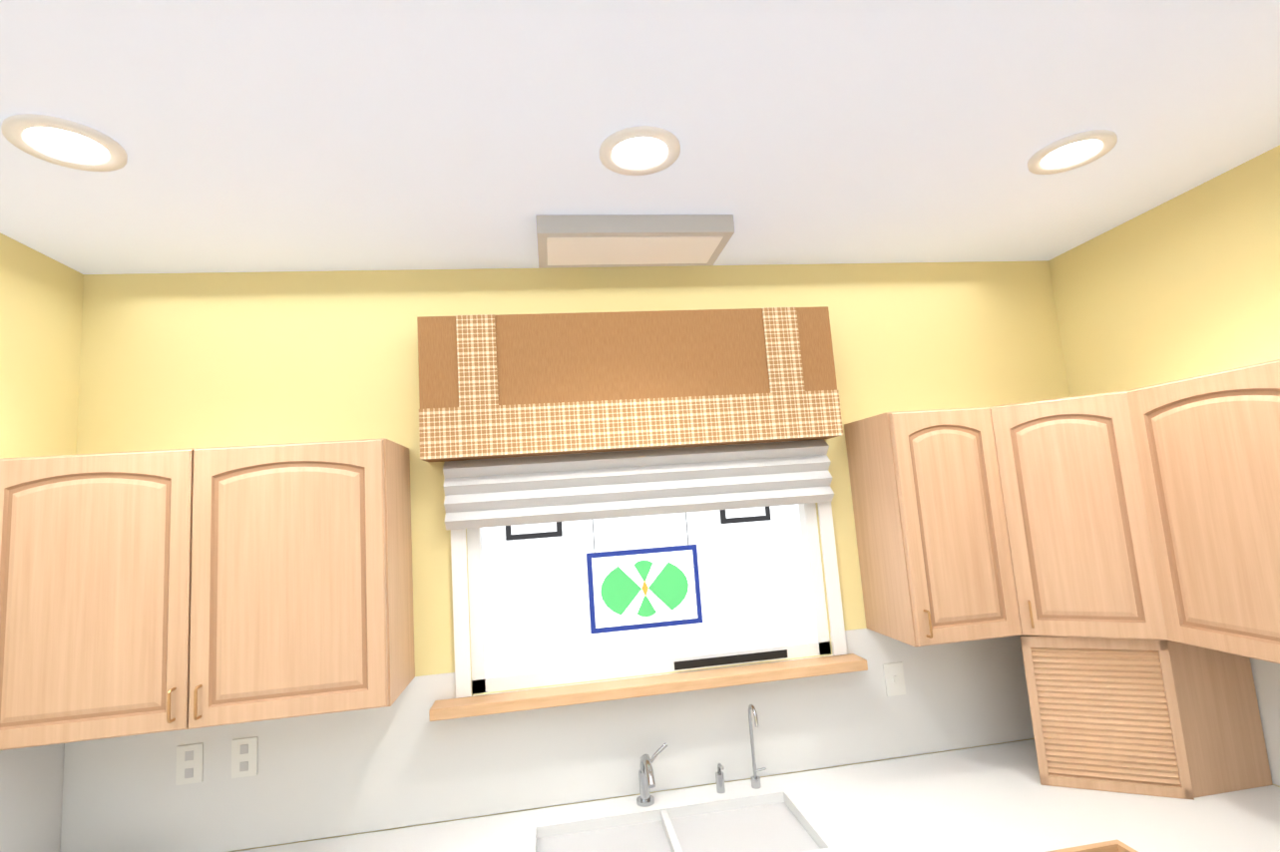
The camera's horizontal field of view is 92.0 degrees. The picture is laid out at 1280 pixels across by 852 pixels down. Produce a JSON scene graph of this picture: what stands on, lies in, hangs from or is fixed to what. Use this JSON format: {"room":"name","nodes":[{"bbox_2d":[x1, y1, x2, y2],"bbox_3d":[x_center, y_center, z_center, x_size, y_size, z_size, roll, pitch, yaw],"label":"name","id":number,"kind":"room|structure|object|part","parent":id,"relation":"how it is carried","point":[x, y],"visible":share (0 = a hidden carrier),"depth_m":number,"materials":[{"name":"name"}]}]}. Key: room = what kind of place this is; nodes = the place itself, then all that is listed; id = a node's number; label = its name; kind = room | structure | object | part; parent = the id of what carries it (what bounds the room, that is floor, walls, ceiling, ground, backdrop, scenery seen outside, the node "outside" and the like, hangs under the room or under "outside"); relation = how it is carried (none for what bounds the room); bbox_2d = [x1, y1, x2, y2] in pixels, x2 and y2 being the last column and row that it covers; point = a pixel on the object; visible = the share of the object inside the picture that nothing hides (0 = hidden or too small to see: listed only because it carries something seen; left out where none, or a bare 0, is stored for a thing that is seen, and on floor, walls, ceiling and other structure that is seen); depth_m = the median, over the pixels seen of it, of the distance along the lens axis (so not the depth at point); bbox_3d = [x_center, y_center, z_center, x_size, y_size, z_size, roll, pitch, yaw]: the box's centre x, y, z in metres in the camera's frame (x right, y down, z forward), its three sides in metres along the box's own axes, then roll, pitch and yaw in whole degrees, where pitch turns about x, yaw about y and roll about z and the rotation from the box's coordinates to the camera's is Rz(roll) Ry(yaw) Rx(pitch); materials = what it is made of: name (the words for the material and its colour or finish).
{"room":"kitchen","nodes":[
{"label":"kitchen","id":0,"kind":"room"},
{"bbox_2d":[0,232,83,851],"bbox_3d":[-1.997,0.912,2.122,0.356,2.810,1.086,-3,-7,-8],"label":"wall","id":1,"kind":"structure","parent":0,"point":[41,301],"depth_m":1.86,"materials":[{"name":"yellow paint"}]},
{"bbox_2d":[59,260,1069,851],"bbox_3d":[-0.097,0.792,2.243,4.158,2.810,0.126,-3,-7,-8],"label":"wall","id":2,"kind":"structure","parent":0,"point":[192,360],"depth_m":2.17,"materials":[{"name":"yellow paint"}]},
{"bbox_2d":[0,447,195,750],"bbox_3d":[-1.536,0.480,1.849,0.522,0.774,0.337,-3,-7,-8],"label":"upper cabinet","id":3,"kind":"object","parent":2,"relation":"attached to","point":[160,591],"depth_m":1.69,"materials":[{"name":"brown wood"}]},
{"bbox_2d":[175,743,203,785],"bbox_3d":[-1.422,1.067,1.951,0.075,0.115,0.007,-3,-7,-8],"label":"electrical outlet","id":4,"kind":"object","parent":2,"relation":"attached to","point":[190,763],"visible":1,"depth_m":1.95,"materials":[{"name":"white plastic"}]},
{"bbox_2d":[231,736,257,778],"bbox_3d":[-1.264,1.059,1.975,0.075,0.115,0.007,-3,-7,-8],"label":"electrical outlet","id":5,"kind":"object","parent":2,"relation":"attached to","point":[243,757],"visible":1,"depth_m":1.97,"materials":[{"name":"white plastic"}]},
{"bbox_2d":[191,438,415,728],"bbox_3d":[-1.020,0.453,1.925,0.522,0.774,0.337,-3,-7,-8],"label":"upper cabinet","id":6,"kind":"object","parent":2,"relation":"attached to","point":[302,583],"depth_m":1.77,"materials":[{"name":"brown wood"}]},
{"bbox_2d":[417,306,843,461],"bbox_3d":[-0.018,-0.162,2.253,1.494,0.490,0.134,-3,-7,-8],"label":"valance","id":7,"kind":"object","parent":2,"relation":"attached to","point":[492,386],"visible":1,"depth_m":2.19,"materials":[{"name":"fabric"}]},
{"bbox_2d":[428,653,867,721],"bbox_3d":[0.061,0.894,2.134,1.500,0.036,0.103,-3,-7,-8],"label":"window sill","id":8,"kind":"structure","parent":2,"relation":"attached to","point":[468,706],"depth_m":2.10,"materials":[{"name":"brown wood"}]},
{"bbox_2d":[450,439,847,698],"bbox_3d":[0.038,0.468,2.273,1.400,0.840,0.090,-3,-7,-8],"label":"kitchen window","id":9,"kind":"structure","parent":2,"relation":"in","point":[818,643],"depth_m":2.22,"materials":[{"name":"white"}]},
{"bbox_2d":[442,438,834,530],"bbox_3d":[0.020,0.203,2.232,1.400,0.237,0.055,-3,-7,-8],"label":"roman shade","id":10,"kind":"object","parent":9,"relation":"attached to","point":[486,493],"visible":0.89,"depth_m":2.21,"materials":[{"name":"grey fabric"}]},
{"bbox_3d":[0.013,0.521,2.239,0.405,0.410,0.013,-3,-7,-8],"label":"hanging stained glass","id":11,"kind":"part","parent":9,"relation":"part of","materials":[{"name":"glass"}]},
{"bbox_2d":[882,661,905,696],"bbox_3d":[0.950,0.942,2.300,0.075,0.115,0.012,-3,-7,-8],"label":"light switch","id":12,"kind":"object","parent":2,"relation":"attached to","point":[894,678],"visible":1,"depth_m":2.30,"materials":[{"name":"white plastic"}]},
{"bbox_2d":[844,407,1021,647],"bbox_3d":[1.035,0.345,2.230,0.378,0.774,0.337,-3,-7,-8],"label":"upper cabinet","id":13,"kind":"object","parent":2,"relation":"attached to","point":[933,543],"depth_m":2.08,"materials":[{"name":"brown wood"}]},
{"bbox_2d":[989,391,1169,640],"bbox_3d":[1.408,0.291,2.009,0.313,0.763,0.246,-3,-7,-8],"label":"upper cabinet","id":14,"kind":"object","parent":2,"relation":"attached to","point":[1073,500],"depth_m":1.99,"materials":[{"name":"brown wood"}]},
{"bbox_2d":[0,0,1279,274],"bbox_3d":[-1.176,-0.812,0.327,6.685,0.050,5.530,-3,-7,-8],"label":"ceiling","id":15,"kind":"structure","parent":0,"point":[253,136],"depth_m":1.48,"materials":[{"name":"white paint"}]},
{"bbox_2d":[0,113,127,171],"bbox_3d":[-1.301,-0.639,1.405,0.210,0.011,0.210,-3,-7,-8],"label":"recessed light","id":16,"kind":"object","parent":15,"relation":"in","point":[64,143],"visible":0.96,"depth_m":1.40,"materials":[{"name":"white glass"}]},
{"bbox_2d":[535,214,734,268],"bbox_3d":[-0.027,-0.619,2.088,0.630,0.062,0.280,-3,-7,-8],"label":"ceiling light","id":17,"kind":"object","parent":15,"relation":"in","point":[589,240],"visible":1,"depth_m":2.00,"materials":[{"name":"grey"}]},
{"bbox_2d":[599,125,680,175],"bbox_3d":[-0.001,-0.707,1.597,0.210,0.011,0.210,-3,-7,-8],"label":"recessed light","id":18,"kind":"object","parent":15,"relation":"in","point":[640,150],"visible":0.98,"depth_m":1.59,"materials":[{"name":"white"}]},
{"bbox_2d":[1027,129,1117,174],"bbox_3d":[1.224,-0.774,1.756,0.210,0.011,0.210,-3,-7,-8],"label":"recessed light","id":19,"kind":"object","parent":15,"relation":"in","point":[1071,152],"visible":1,"depth_m":1.75,"materials":[{"name":"white"}]},
{"bbox_2d":[1048,144,1279,787],"bbox_3d":[2.224,0.376,0.200,0.128,2.810,4.650,-3,-7,-8],"label":"wall","id":20,"kind":"structure","parent":0,"point":[1185,284],"depth_m":2.09,"materials":[{"name":"yellow paint"}]},
{"bbox_2d":[1125,359,1279,664],"bbox_3d":[1.765,0.228,1.695,0.336,0.774,0.506,-3,-7,-8],"label":"upper cabinet","id":21,"kind":"object","parent":20,"relation":"attached to","point":[1208,445],"depth_m":1.71,"materials":[{"name":"brown wood"}]},
{"bbox_3d":[-1.175,2.208,1.391,6.685,0.050,8.410,-3,-7,-8],"label":"floor","id":22,"kind":"structure","parent":0,"visible":0},
{"bbox_3d":[0.316,1.526,0.506,3.682,0.874,3.213,-3,-7,-8],"label":"base cabinet","id":23,"kind":"object","parent":22,"relation":"on","visible":0},
{"bbox_2d":[234,739,1279,851],"bbox_3d":[0.108,1.240,1.810,3.672,0.038,0.660,-3,-7,-8],"label":"countertop","id":24,"kind":"structure","parent":23,"relation":"on","point":[995,798],"depth_m":1.92,"materials":[{"name":"white stone"}]},
{"bbox_2d":[636,704,766,807],"bbox_3d":[0.216,1.099,2.032,0.455,0.281,0.228,-3,-7,-8],"label":"faucet","id":25,"kind":"object","parent":24,"relation":"on","point":[645,798],"visible":1,"depth_m":2.08,"materials":[{"name":"silver metal"}]},
{"bbox_2d":[1019,635,1273,800],"bbox_3d":[1.581,0.920,2.126,0.626,0.465,0.523,-3,-7,-8],"label":"appliance garage","id":26,"kind":"object","parent":24,"relation":"on","point":[1168,718],"visible":0.98,"depth_m":1.92,"materials":[{"name":"brown wood"}]},
{"bbox_2d":[1108,807,1279,851],"bbox_3d":[1.657,1.089,1.468,0.696,0.038,0.456,-3,-7,-8],"label":"countertop","id":27,"kind":"structure","parent":23,"relation":"on","point":[1249,831],"depth_m":1.67,"materials":[{"name":"white"}]},
{"bbox_3d":[-12.810,3.757,7.142,36.000,0.040,12.110,-3,-7,-8],"label":"lawn","id":28,"kind":"structure","parent":0,"visible":0},
{"bbox_2d":[481,503,812,674],"bbox_3d":[-0.030,0.747,3.512,5.500,3.200,0.025,-3,-7,-8],"label":"window pane","id":29,"kind":"object","parent":28,"relation":"on","point":[752,579],"visible":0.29,"depth_m":3.51,"materials":[{"name":"white glass"}]}
]}

